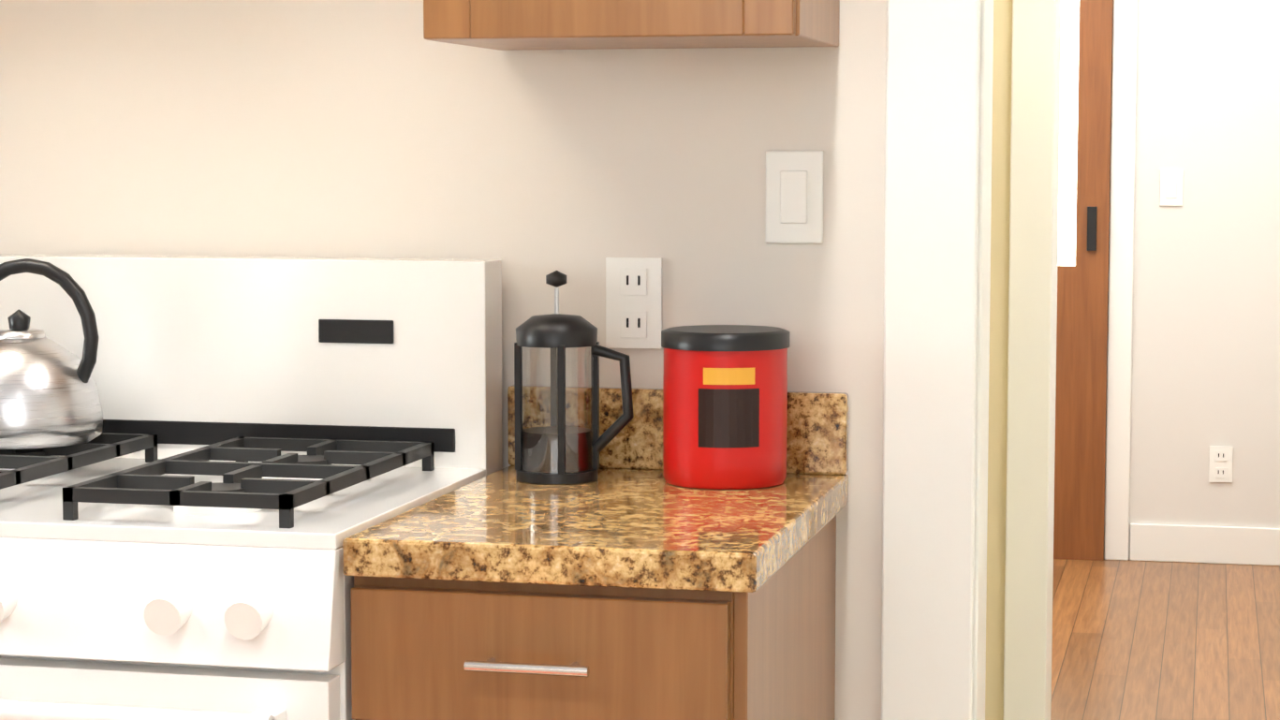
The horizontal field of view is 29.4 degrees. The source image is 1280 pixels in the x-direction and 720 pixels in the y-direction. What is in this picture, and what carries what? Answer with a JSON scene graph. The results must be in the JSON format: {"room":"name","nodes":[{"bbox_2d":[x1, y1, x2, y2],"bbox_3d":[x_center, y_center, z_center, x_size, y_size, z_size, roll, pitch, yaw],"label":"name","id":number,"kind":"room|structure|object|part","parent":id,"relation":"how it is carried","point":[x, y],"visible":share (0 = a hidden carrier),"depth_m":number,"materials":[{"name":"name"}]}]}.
{"room":"kitchen","nodes":[
{"label":"kitchen","id":0,"kind":"room"},
{"bbox_2d":[0,0,886,719],"bbox_3d":[-0.504,-0.227,3.266,3.550,2.520,0.120,1,5,13],"label":"wall","id":1,"kind":"structure","parent":0,"point":[277,127],"depth_m":3.13,"materials":[{"name":"white paint"}]},
{"bbox_2d":[423,0,839,50],"bbox_3d":[-0.034,-0.915,2.870,0.502,1.078,0.318,1,5,13],"label":"upper cabinet","id":2,"kind":"object","parent":1,"relation":"attached to","point":[546,24],"visible":1,"depth_m":2.74,"materials":[{"name":"brown wood"}]},
{"bbox_2d":[605,257,662,349],"bbox_3d":[-0.008,-0.072,3.095,0.072,0.115,0.008,1,5,13],"label":"electrical outlet","id":3,"kind":"object","parent":1,"relation":"attached to","point":[633,302],"visible":1,"depth_m":3.09,"materials":[{"name":"white plastic"}]},
{"bbox_2d":[765,150,823,243],"bbox_3d":[0.192,-0.203,3.036,0.072,0.115,0.009,1,5,13],"label":"light switch","id":4,"kind":"object","parent":1,"relation":"attached to","point":[794,197],"visible":1,"depth_m":3.03,"materials":[{"name":"white plastic"}]},
{"bbox_2d":[880,0,993,719],"bbox_3d":[0.728,-0.040,2.920,0.987,2.205,0.300,1,5,13],"label":"door frame","id":5,"kind":"structure","parent":1,"relation":"attached to","point":[939,56],"depth_m":3.00,"materials":[{"name":"white paint"}]},
{"bbox_2d":[985,0,1012,719],"bbox_3d":[0.500,-0.333,4.516,2.170,2.520,0.120,1,5,13],"label":"door jamb","id":6,"kind":"structure","parent":0,"point":[998,345],"depth_m":4.45,"materials":[{"name":"beige paint"}]},
{"bbox_2d":[1002,0,1060,719],"bbox_3d":[1.119,-0.118,4.388,0.893,2.114,0.160,1,5,13],"label":"door frame","id":7,"kind":"structure","parent":6,"relation":"attached to","point":[1036,59],"depth_m":4.42,"materials":[{"name":"white"}]},
{"bbox_2d":[1050,559,1279,719],"bbox_3d":[0.965,0.802,6.337,2.290,0.050,3.560,1,5,13],"label":"floor","id":8,"kind":"structure","parent":0,"point":[1151,640],"depth_m":6.58,"materials":[{"name":"brown wood"}]},
{"bbox_2d":[1103,0,1279,559],"bbox_3d":[1.359,-0.619,7.897,2.290,2.520,0.120,1,5,13],"label":"wall","id":9,"kind":"structure","parent":0,"point":[1205,370],"depth_m":7.76,"materials":[{"name":"white paint"}]},
{"bbox_2d":[1053,0,1113,560],"bbox_3d":[1.128,-0.377,7.878,0.758,2.040,0.058,1,5,13],"label":"door","id":10,"kind":"structure","parent":9,"relation":"in","point":[1083,230],"depth_m":7.81,"materials":[{"name":"brown wood"}]},
{"bbox_2d":[1159,169,1183,205],"bbox_3d":[1.689,-0.547,7.756,0.072,0.115,0.009,1,5,13],"label":"light switch","id":11,"kind":"object","parent":9,"relation":"attached to","point":[1171,183],"visible":1,"depth_m":7.75,"materials":[{"name":"white plastic"}]},
{"bbox_2d":[1104,0,1279,566],"bbox_3d":[1.512,-0.411,7.806,1.698,2.120,0.020,1,5,13],"label":"trim","id":12,"kind":"structure","parent":9,"relation":"attached to","point":[1232,545],"depth_m":7.79,"materials":[{"name":"white"}]},
{"bbox_2d":[1208,445,1233,482],"bbox_3d":[1.855,0.333,7.793,0.072,0.115,0.008,1,5,13],"label":"electrical outlet","id":13,"kind":"object","parent":9,"relation":"attached to","point":[1220,467],"visible":1,"depth_m":7.79,"materials":[{"name":"white plastic"}]},
{"bbox_3d":[-0.430,1.156,2.165,4.490,0.050,5.230,1,5,13],"label":"floor","id":14,"kind":"structure","parent":0,"visible":0},
{"bbox_2d":[0,253,502,719],"bbox_3d":[-0.621,0.478,2.911,0.752,1.175,0.688,1,5,13],"label":"range","id":15,"kind":"object","parent":14,"relation":"on","point":[133,611],"depth_m":2.92,"materials":[{"name":"white metal"}]},
{"bbox_2d":[0,258,102,449],"bbox_3d":[-0.786,-0.013,3.042,0.239,0.229,0.200,1,5,13],"label":"kettle","id":16,"kind":"object","parent":15,"relation":"on","point":[49,395],"visible":1,"depth_m":2.99,"materials":[{"name":"silver metal"}]},
{"bbox_3d":[-0.621,0.134,2.881,0.632,0.035,0.490,1,5,13],"label":"range top","id":17,"kind":"part","parent":15,"relation":"part of","materials":[{"name":"metal"}]},
{"bbox_2d":[350,514,836,719],"bbox_3d":[-0.030,0.636,2.845,0.423,0.870,0.618,1,5,13],"label":"base cabinet","id":18,"kind":"object","parent":14,"relation":"on","point":[422,649],"visible":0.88,"depth_m":2.51,"materials":[{"name":"brown wood"}]},
{"bbox_2d":[342,384,848,592],"bbox_3d":[-0.025,0.133,2.794,0.438,0.142,0.633,1,5,13],"label":"countertop","id":19,"kind":"structure","parent":18,"relation":"on","point":[629,517],"depth_m":2.47,"materials":[{"name":"stone"}]},
{"bbox_2d":[514,270,633,484],"bbox_3d":[-0.079,0.019,2.981,0.147,0.256,0.100,1,5,13],"label":"press","id":20,"kind":"object","parent":19,"relation":"on","point":[557,451],"visible":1,"depth_m":2.96,"materials":[{"name":"black plastic"}]},
{"bbox_2d":[661,324,789,489],"bbox_3d":[0.103,0.055,2.966,0.156,0.186,0.156,1,5,13],"label":"can","id":21,"kind":"object","parent":19,"relation":"on","point":[725,404],"visible":1,"depth_m":2.90,"materials":[{"name":"red metal"}]}
]}

